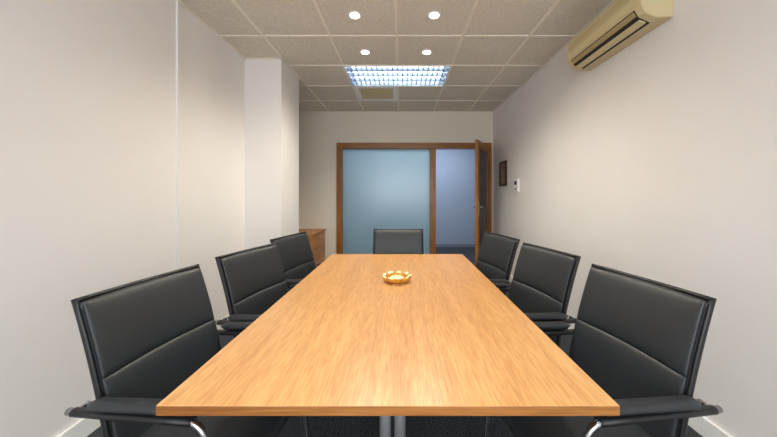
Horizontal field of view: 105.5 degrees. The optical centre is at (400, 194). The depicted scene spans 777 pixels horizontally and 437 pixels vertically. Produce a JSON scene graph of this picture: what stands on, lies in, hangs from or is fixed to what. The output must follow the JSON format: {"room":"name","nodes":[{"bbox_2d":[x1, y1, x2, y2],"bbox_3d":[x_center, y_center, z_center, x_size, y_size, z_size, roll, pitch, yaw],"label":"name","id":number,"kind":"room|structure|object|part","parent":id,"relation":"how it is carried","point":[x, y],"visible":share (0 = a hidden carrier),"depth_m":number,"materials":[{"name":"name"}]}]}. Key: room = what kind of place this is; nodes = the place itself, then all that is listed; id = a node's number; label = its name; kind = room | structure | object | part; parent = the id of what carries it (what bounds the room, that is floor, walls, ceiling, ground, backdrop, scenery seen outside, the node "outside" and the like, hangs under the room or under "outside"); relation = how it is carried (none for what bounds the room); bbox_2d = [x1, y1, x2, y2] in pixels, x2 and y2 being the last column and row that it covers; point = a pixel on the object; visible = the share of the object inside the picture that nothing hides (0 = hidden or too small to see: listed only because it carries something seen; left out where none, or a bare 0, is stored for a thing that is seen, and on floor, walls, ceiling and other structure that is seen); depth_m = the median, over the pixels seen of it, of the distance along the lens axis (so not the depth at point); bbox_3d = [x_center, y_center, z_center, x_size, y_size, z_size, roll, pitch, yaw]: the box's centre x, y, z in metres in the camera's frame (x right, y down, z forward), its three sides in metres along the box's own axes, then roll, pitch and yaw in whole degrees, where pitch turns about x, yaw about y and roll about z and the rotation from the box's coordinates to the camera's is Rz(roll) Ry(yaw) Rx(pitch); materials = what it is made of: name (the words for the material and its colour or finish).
{"room":"conference room","nodes":[
{"label":"conference room","id":0,"kind":"room"},
{"bbox_2d":[0,0,244,436],"bbox_3d":[-1.853,-0.190,1.750,0.395,2.900,6.700,0,0,0],"label":"wall","id":1,"kind":"structure","parent":0,"point":[88,87],"depth_m":1.57,"materials":[{"name":"paint"}]},
{"bbox_2d":[56,317,227,436],"bbox_3d":[-1.460,1.210,0.760,0.389,0.100,4.720,0,0,0],"label":"baseboard","id":2,"kind":"structure","parent":1,"relation":"attached to","point":[83,427],"depth_m":1.52,"materials":[{"name":"white paint"}]},
{"bbox_2d":[176,0,180,269],"bbox_3d":[-1.648,-0.140,2.185,0.014,2.600,0.030,0,0,0],"label":"trim","id":3,"kind":"structure","parent":1,"relation":"attached to","point":[178,4],"depth_m":2.18,"materials":[{"name":"paint"}]},
{"bbox_2d":[178,0,614,111],"bbox_3d":[-0.230,-1.438,1.744,3.640,0.010,6.713,0,0,0],"label":"grid","id":4,"kind":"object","parent":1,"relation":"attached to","point":[237,5],"depth_m":2.89,"materials":[{"name":"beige metal"}]},
{"bbox_2d":[245,60,298,249],"bbox_3d":[-1.560,-0.090,3.390,0.589,2.700,0.540,0,0,0],"label":"pillar","id":5,"kind":"structure","parent":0,"point":[271,88],"depth_m":3.12,"materials":[{"name":"paint"}]},
{"bbox_2d":[87,247,702,436],"bbox_3d":[0.550,1.310,2.725,5.300,0.100,9.050,0,0,0],"label":"floor","id":6,"kind":"structure","parent":0,"point":[318,426],"depth_m":1.61,"materials":[{"name":"carpet"}]},
{"bbox_2d":[64,264,308,436],"bbox_3d":[-0.712,0.788,1.095,0.584,0.942,0.570,0,0,8],"label":"office chair","id":7,"kind":"object","parent":6,"relation":"on","point":[142,339],"visible":0.62,"depth_m":1.01,"materials":[{"name":"black leather"}]},
{"bbox_3d":[-0.781,0.581,1.105,0.443,0.528,0.468,0,0,8],"label":"frame","id":8,"kind":"part","parent":7,"relation":"part of","materials":[{"name":"black plastic"}]},
{"bbox_2d":[82,267,213,378],"bbox_3d":[-0.928,0.448,1.126,0.104,0.235,0.444,0,0,8],"label":"cushion","id":9,"kind":"object","parent":7,"relation":"on","point":[124,326],"depth_m":1.05,"materials":[{"name":"black leather"}]},
{"bbox_2d":[102,320,220,436],"bbox_3d":[-0.864,0.690,1.117,0.089,0.260,0.444,0,0,8],"label":"cushion","id":10,"kind":"object","parent":7,"relation":"on","point":[156,371],"depth_m":1.06,"materials":[{"name":"black leather"}]},
{"bbox_3d":[-0.696,0.936,1.093,0.521,0.646,0.545,0,0,8],"label":"tube frame","id":11,"kind":"part","parent":7,"relation":"part of","materials":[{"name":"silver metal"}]},
{"bbox_2d":[141,416,290,436],"bbox_3d":[-0.641,0.810,1.085,0.440,0.062,0.444,0,0,8],"label":"seat cushion","id":12,"kind":"object","parent":7,"relation":"on","point":[216,426],"depth_m":0.99,"materials":[{"name":"black leather"}]},
{"bbox_2d":[215,243,303,436],"bbox_3d":[-0.645,0.788,1.686,0.584,0.942,0.570,0,0,13],"label":"office chair","id":13,"kind":"object","parent":6,"relation":"on","point":[253,280],"visible":0.44,"depth_m":1.67,"materials":[{"name":"black leather"}]},
{"bbox_3d":[-0.712,0.581,1.702,0.443,0.528,0.468,0,0,13],"label":"frame","id":14,"kind":"part","parent":13,"relation":"part of","materials":[{"name":"black plastic"}]},
{"bbox_2d":[221,245,285,304],"bbox_3d":[-0.857,0.448,1.736,0.104,0.235,0.444,0,0,13],"label":"cushion","id":15,"kind":"object","parent":13,"relation":"on","point":[248,274],"depth_m":1.69,"materials":[{"name":"black leather"}]},
{"bbox_3d":[-0.628,0.936,1.682,0.521,0.646,0.545,0,0,13],"label":"tube frame","id":16,"kind":"part","parent":13,"relation":"part of","materials":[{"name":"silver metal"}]},
{"bbox_2d":[232,281,288,314],"bbox_3d":[-0.793,0.690,1.721,0.089,0.260,0.444,0,0,13],"label":"cushion","id":17,"kind":"object","parent":13,"relation":"on","point":[258,301],"depth_m":1.70,"materials":[{"name":"black leather"}]},
{"bbox_2d":[270,231,320,288],"bbox_3d":[-0.633,0.788,2.295,0.584,0.942,0.570,0,0,12],"label":"office chair","id":18,"kind":"object","parent":6,"relation":"on","point":[295,251],"visible":0.33,"depth_m":2.32,"materials":[{"name":"black leather"}]},
{"bbox_3d":[-0.702,0.581,2.310,0.443,0.528,0.468,0,0,12],"label":"frame","id":19,"kind":"part","parent":18,"relation":"part of","materials":[{"name":"black plastic"}]},
{"bbox_2d":[274,233,313,272],"bbox_3d":[-0.847,0.448,2.342,0.104,0.235,0.444,0,0,12],"label":"cushion","id":20,"kind":"object","parent":18,"relation":"on","point":[295,251],"depth_m":2.33,"materials":[{"name":"black leather"}]},
{"bbox_2d":[285,260,315,288],"bbox_3d":[-0.783,0.690,2.328,0.089,0.260,0.444,0,0,12],"label":"cushion","id":21,"kind":"object","parent":18,"relation":"on","point":[300,270],"depth_m":2.33,"materials":[{"name":"black leather"}]},
{"bbox_2d":[299,229,325,266],"bbox_3d":[-1.540,0.920,4.713,0.540,0.680,0.730,0,0,0],"label":"base cabinet","id":22,"kind":"object","parent":6,"relation":"on","point":[316,237],"visible":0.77,"depth_m":4.66,"materials":[{"name":"brown wood"}]},
{"bbox_3d":[-1.310,0.714,4.715,0.020,0.192,0.690,0,0,0],"label":"drawer","id":23,"kind":"part","parent":22,"relation":"part of","materials":[{"name":"brown wood"}]},
{"bbox_3d":[-1.310,0.914,4.715,0.020,0.192,0.690,0,0,0],"label":"drawer","id":24,"kind":"part","parent":22,"relation":"part of","materials":[{"name":"brown wood"}]},
{"bbox_3d":[-1.310,1.114,4.715,0.020,0.192,0.690,0,0,0],"label":"drawer","id":25,"kind":"part","parent":22,"relation":"part of","materials":[{"name":"brown wood"}]},
{"bbox_2d":[156,254,619,436],"bbox_3d":[-0.032,0.885,1.630,1.124,0.750,1.834,0,0,0],"label":"conference table","id":26,"kind":"object","parent":6,"relation":"on","point":[345,340],"visible":0.88,"depth_m":0.94,"materials":[{"name":"brown wood"}]},
{"bbox_2d":[382,270,411,283],"bbox_3d":[-0.022,0.489,1.750,0.176,0.042,0.178,0,0,0],"label":"ashtray","id":27,"kind":"object","parent":26,"relation":"on","point":[391,277],"visible":1,"depth_m":1.73,"materials":[{"name":"gold metal"}]},
{"bbox_2d":[373,229,423,253],"bbox_3d":[-0.025,0.788,2.522,0.570,0.942,0.584,0,0,0],"label":"office chair","id":28,"kind":"object","parent":6,"relation":"on","point":[385,241],"visible":0.24,"depth_m":2.73,"materials":[{"name":"black leather"}]},
{"bbox_2d":[472,231,519,295],"bbox_3d":[0.547,0.788,2.302,0.584,0.942,0.570,0,0,-13],"label":"office chair","id":29,"kind":"object","parent":6,"relation":"on","point":[497,252],"visible":0.31,"depth_m":2.29,"materials":[{"name":"black leather"}]},
{"bbox_2d":[475,260,506,292],"bbox_3d":[0.695,0.690,2.337,0.089,0.260,0.444,0,0,-13],"label":"cushion","id":30,"kind":"object","parent":29,"relation":"on","point":[488,269],"depth_m":2.33,"materials":[{"name":"black leather"}]},
{"bbox_2d":[477,233,515,272],"bbox_3d":[0.759,0.448,2.352,0.104,0.235,0.444,0,0,-13],"label":"cushion","id":31,"kind":"object","parent":29,"relation":"on","point":[497,252],"depth_m":2.31,"materials":[{"name":"black leather"}]},
{"bbox_2d":[489,242,580,436],"bbox_3d":[0.626,0.788,1.709,0.584,0.942,0.570,0,0,-13],"label":"office chair","id":32,"kind":"object","parent":6,"relation":"on","point":[542,283],"visible":0.48,"depth_m":1.69,"materials":[{"name":"black leather"}]},
{"bbox_3d":[0.610,0.936,1.705,0.521,0.646,0.545,0,0,-13],"label":"tube frame","id":33,"kind":"part","parent":32,"relation":"part of","materials":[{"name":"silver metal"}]},
{"bbox_2d":[508,280,562,343],"bbox_3d":[0.775,0.690,1.742,0.089,0.260,0.444,0,0,-13],"label":"cushion","id":34,"kind":"object","parent":32,"relation":"on","point":[529,298],"depth_m":1.74,"materials":[{"name":"black leather"}]},
{"bbox_2d":[513,244,574,302],"bbox_3d":[0.839,0.448,1.757,0.104,0.235,0.444,0,0,-13],"label":"cushion","id":35,"kind":"object","parent":32,"relation":"on","point":[548,273],"depth_m":1.71,"materials":[{"name":"black leather"}]},
{"bbox_3d":[0.694,0.581,1.724,0.443,0.528,0.468,0,0,-13],"label":"frame","id":36,"kind":"part","parent":32,"relation":"part of","materials":[{"name":"black plastic"}]},
{"bbox_2d":[483,264,722,436],"bbox_3d":[0.674,0.788,1.097,0.584,0.942,0.570,0,0,-10],"label":"office chair","id":37,"kind":"object","parent":6,"relation":"on","point":[641,340],"visible":0.72,"depth_m":1.02,"materials":[{"name":"black leather"}]},
{"bbox_2d":[501,416,650,436],"bbox_3d":[0.603,0.810,1.085,0.440,0.062,0.444,0,0,-10],"label":"seat cushion","id":38,"kind":"object","parent":37,"relation":"on","point":[520,426],"depth_m":0.99,"materials":[{"name":"black leather"}]},
{"bbox_3d":[0.657,0.936,1.094,0.521,0.646,0.545,0,0,-10],"label":"tube frame","id":39,"kind":"part","parent":37,"relation":"part of","materials":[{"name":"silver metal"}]},
{"bbox_2d":[568,319,685,436],"bbox_3d":[0.824,0.690,1.123,0.089,0.260,0.444,0,0,-10],"label":"cushion","id":40,"kind":"object","parent":37,"relation":"on","point":[624,369],"depth_m":1.09,"materials":[{"name":"black leather"}]},
{"bbox_2d":[577,267,705,378],"bbox_3d":[0.888,0.448,1.135,0.104,0.235,0.444,0,0,-10],"label":"cushion","id":41,"kind":"object","parent":37,"relation":"on","point":[662,324],"depth_m":1.06,"materials":[{"name":"black leather"}]},
{"bbox_3d":[0.742,0.581,1.109,0.443,0.528,0.468,0,0,-10],"label":"frame","id":42,"kind":"part","parent":37,"relation":"part of","materials":[{"name":"black plastic"}]},
{"bbox_2d":[299,112,492,259],"bbox_3d":[0.525,-0.190,5.160,5.150,2.900,0.120,0,0,0],"label":"wall","id":43,"kind":"structure","parent":0,"point":[319,132],"depth_m":5.10,"materials":[{"name":"beige paint"}]},
{"bbox_2d":[343,149,429,253],"bbox_3d":[-0.255,0.170,5.136,1.510,1.940,0.012,0,0,0],"label":"glass pane","id":44,"kind":"object","parent":43,"relation":"attached to","point":[383,188],"visible":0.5,"depth_m":5.13,"materials":[{"name":"blue glass"}]},
{"bbox_2d":[336,143,491,253],"bbox_3d":[0.225,0.180,5.135,2.670,2.160,0.130,0,0,0],"label":"frame posts","id":45,"kind":"object","parent":43,"relation":"attached to","point":[339,151],"visible":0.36,"depth_m":5.07,"materials":[{"name":"brown wood"}]},
{"bbox_2d":[342,143,491,149],"bbox_3d":[0.275,0.180,5.135,2.570,2.160,0.130,0,0,0],"label":"rails","id":46,"kind":"object","parent":43,"relation":"attached to","point":[439,146],"depth_m":5.07,"materials":[{"name":"brown wood"}]},
{"bbox_2d":[475,139,488,265],"bbox_3d":[1.302,0.215,4.703,0.040,2.070,0.820,0,0,28],"label":"stile","id":47,"kind":"object","parent":43,"relation":"attached to","point":[477,142],"visible":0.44,"depth_m":4.37,"materials":[{"name":"brown wood"}]},
{"bbox_2d":[480,150,486,246],"bbox_3d":[1.305,0.170,4.707,0.011,1.740,0.610,0,0,28],"label":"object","id":48,"kind":"structure","parent":47,"relation":"attached to","point":[483,156],"depth_m":4.73,"materials":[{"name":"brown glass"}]},
{"bbox_2d":[480,141,487,152],"bbox_3d":[1.305,0.215,4.707,0.040,2.070,0.610,0,0,28],"label":"rails","id":49,"kind":"object","parent":47,"relation":"attached to","point":[483,147],"visible":0.34,"depth_m":4.66,"materials":[{"name":"brown wood"}]},
{"bbox_2d":[180,0,612,110],"bbox_3d":[-0.180,-1.540,1.750,3.740,0.200,6.900,0,0,0],"label":"ceiling","id":50,"kind":"structure","parent":0,"point":[272,17],"depth_m":2.73,"materials":[{"name":"tile"}]},
{"bbox_2d":[348,11,360,19],"bbox_3d":[-0.370,-1.437,2.360,0.104,0.009,0.104,0,0,0],"label":"recessed light","id":51,"kind":"object","parent":50,"relation":"in","point":[355,15],"visible":1,"depth_m":2.36,"materials":[{"name":"white paint"}]},
{"bbox_2d":[360,49,369,54],"bbox_3d":[-0.360,-1.437,2.970,0.104,0.009,0.104,0,0,0],"label":"recessed light","id":52,"kind":"object","parent":50,"relation":"in","point":[364,51],"visible":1,"depth_m":2.97,"materials":[{"name":"white paint"}]},
{"bbox_2d":[354,87,397,100],"bbox_3d":[-0.340,-1.454,4.195,0.574,0.043,0.580,0,0,0],"label":"ceiling air vent","id":53,"kind":"object","parent":50,"relation":"in","point":[363,93],"depth_m":4.17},
{"bbox_2d":[342,66,452,86],"bbox_3d":[-0.040,-1.495,3.585,1.228,0.130,0.626,0,0,0],"label":"fluorescent ceiling light","id":54,"kind":"object","parent":50,"relation":"attached to","point":[358,75],"visible":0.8,"depth_m":3.58,"materials":[{"name":"silver metal"}]},
{"bbox_2d":[422,49,431,54],"bbox_3d":[0.260,-1.437,2.970,0.104,0.009,0.104,0,0,0],"label":"recessed light","id":55,"kind":"object","parent":50,"relation":"in","point":[424,52],"visible":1,"depth_m":2.97,"materials":[{"name":"white paint"}]},
{"bbox_2d":[428,11,440,19],"bbox_3d":[0.265,-1.437,2.360,0.104,0.009,0.104,0,0,0],"label":"recessed light","id":56,"kind":"object","parent":50,"relation":"in","point":[433,15],"visible":1,"depth_m":2.36,"materials":[{"name":"white paint"}]},
{"bbox_2d":[436,150,474,243],"bbox_3d":[0.525,-0.090,6.235,5.350,2.700,2.030,0,0,0],"label":"wall","id":57,"kind":"structure","parent":0,"point":[455,169],"depth_m":7.15,"materials":[{"name":"blue paint"}]},
{"bbox_2d":[436,244,474,246],"bbox_3d":[0.525,1.225,7.142,5.150,0.070,0.016,0,0,0],"label":"baseboard","id":58,"kind":"structure","parent":57,"relation":"attached to","point":[437,245],"depth_m":7.13,"materials":[{"name":"grey"}]},
{"bbox_2d":[493,0,776,436],"bbox_3d":[1.665,-0.190,1.750,0.150,2.900,6.700,0,0,0],"label":"wall","id":59,"kind":"structure","parent":0,"point":[657,161],"depth_m":1.69,"materials":[{"name":"paint"}]},
{"bbox_2d":[499,160,506,185],"bbox_3d":[1.577,-0.330,4.560,0.025,0.380,0.280,0,0,0],"label":"picture frame","id":60,"kind":"object","parent":59,"relation":"attached to","point":[502,165],"visible":1,"depth_m":4.55,"materials":[{"name":"brown wood"}]},
{"bbox_2d":[501,163,504,183],"bbox_3d":[1.585,-0.330,4.560,0.010,0.330,0.230,0,0,0],"label":"print","id":61,"kind":"object","parent":60,"relation":"attached to","point":[502,164],"depth_m":4.57,"materials":[{"name":"paper"}]},
{"bbox_2d":[514,179,519,191],"bbox_3d":[1.575,-0.130,4.030,0.030,0.180,0.150,0,0,0],"label":"wall thermostat","id":62,"kind":"object","parent":59,"relation":"attached to","point":[516,181],"visible":1,"depth_m":3.98,"materials":[{"name":"white paint"}]},
{"bbox_2d":[567,0,672,70],"bbox_3d":[1.487,-1.163,2.095,0.206,0.263,0.750,0,0,0],"label":"air conditioner","id":63,"kind":"object","parent":59,"relation":"attached to","point":[624,22],"visible":1,"depth_m":1.97,"materials":[{"name":"beige plastic"}]},
{"bbox_3d":[1.394,-1.183,2.095,0.019,0.123,0.720,0,0,0],"label":"panel","id":64,"kind":"part","parent":63,"relation":"part of","materials":[{"name":"beige plastic"}]},
{"bbox_2d":[509,275,731,436],"bbox_3d":[1.582,1.210,1.750,0.016,0.100,6.700,0,0,0],"label":"baseboard","id":65,"kind":"structure","parent":59,"relation":"attached to","point":[702,425],"depth_m":1.53,"materials":[{"name":"white paint"}]}
]}

